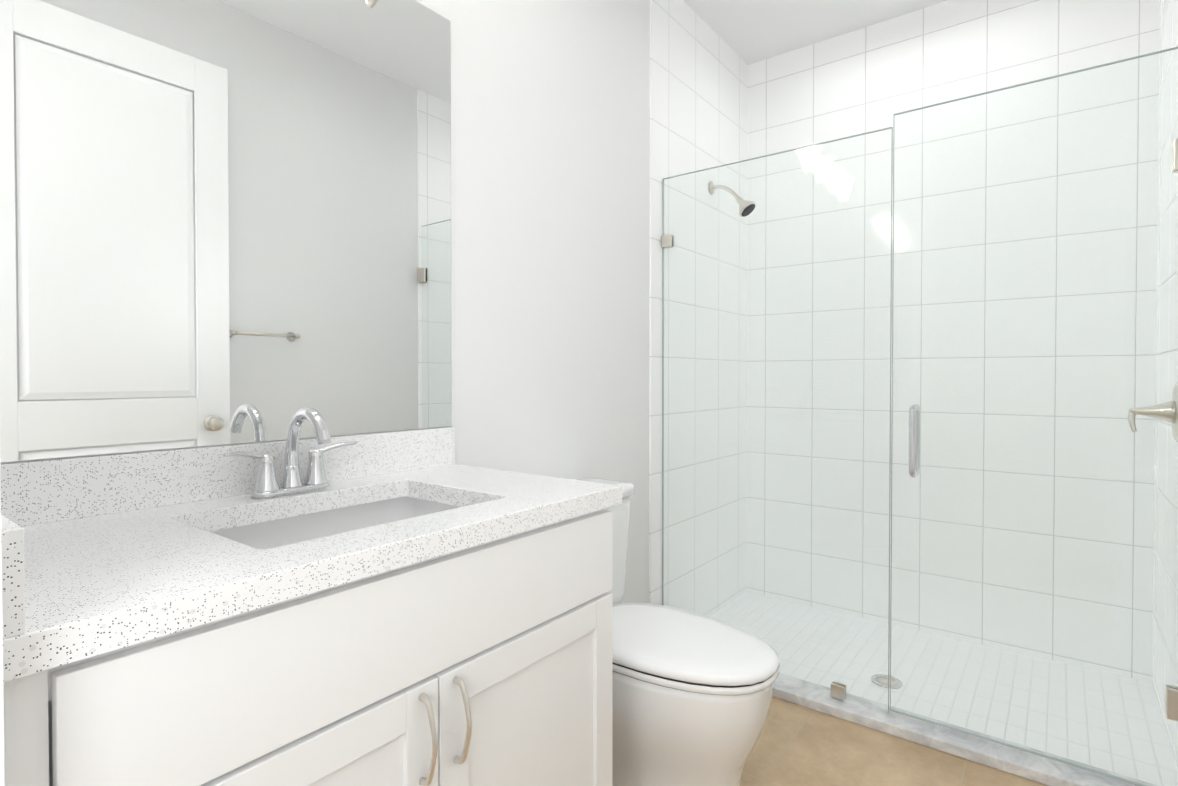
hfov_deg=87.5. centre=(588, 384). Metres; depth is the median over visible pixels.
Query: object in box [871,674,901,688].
shower drain
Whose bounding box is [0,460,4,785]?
door frame
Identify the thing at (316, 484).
faucet
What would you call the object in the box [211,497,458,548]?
sink
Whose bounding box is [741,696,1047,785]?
floor
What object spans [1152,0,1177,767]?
wall tile
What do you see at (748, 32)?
ceiling
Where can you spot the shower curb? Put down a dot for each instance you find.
(1033, 767)
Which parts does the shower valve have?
lever, plate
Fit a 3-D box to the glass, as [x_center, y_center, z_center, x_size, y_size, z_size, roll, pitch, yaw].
[0.933,0.100,2.064,1.582,1.964,0.110,1,1,37]
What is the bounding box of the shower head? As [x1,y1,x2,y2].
[708,181,755,216]
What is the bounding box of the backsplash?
[1,427,454,526]
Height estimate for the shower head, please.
0.190 m
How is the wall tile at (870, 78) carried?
attached to the wall
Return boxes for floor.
[710,592,1177,785]
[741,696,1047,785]
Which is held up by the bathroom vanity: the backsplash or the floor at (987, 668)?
the backsplash
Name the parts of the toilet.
tank lid, tank, bowl, seat, lid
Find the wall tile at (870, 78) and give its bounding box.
[746,0,1159,681]
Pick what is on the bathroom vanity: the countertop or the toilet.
the countertop
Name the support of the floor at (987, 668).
on the floor at (798, 745)
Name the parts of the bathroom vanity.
door rail, rail, drawer, door panel, door rail, door panel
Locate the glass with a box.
[661,47,1177,785]
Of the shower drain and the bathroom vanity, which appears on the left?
the bathroom vanity
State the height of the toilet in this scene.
0.809 m
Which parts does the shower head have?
arm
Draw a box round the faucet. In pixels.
[223,407,356,497]
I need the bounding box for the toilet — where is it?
[573,477,779,785]
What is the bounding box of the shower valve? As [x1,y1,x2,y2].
[1128,384,1177,440]
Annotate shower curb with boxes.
[772,673,1157,785]
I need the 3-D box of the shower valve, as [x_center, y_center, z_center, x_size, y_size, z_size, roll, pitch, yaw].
[1.699,0.081,1.855,0.112,0.170,0.170,1,1,37]
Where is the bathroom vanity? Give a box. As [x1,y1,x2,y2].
[1,407,621,785]
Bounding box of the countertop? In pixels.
[3,464,621,681]
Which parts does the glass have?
handle, panel door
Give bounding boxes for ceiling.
[683,0,946,64]

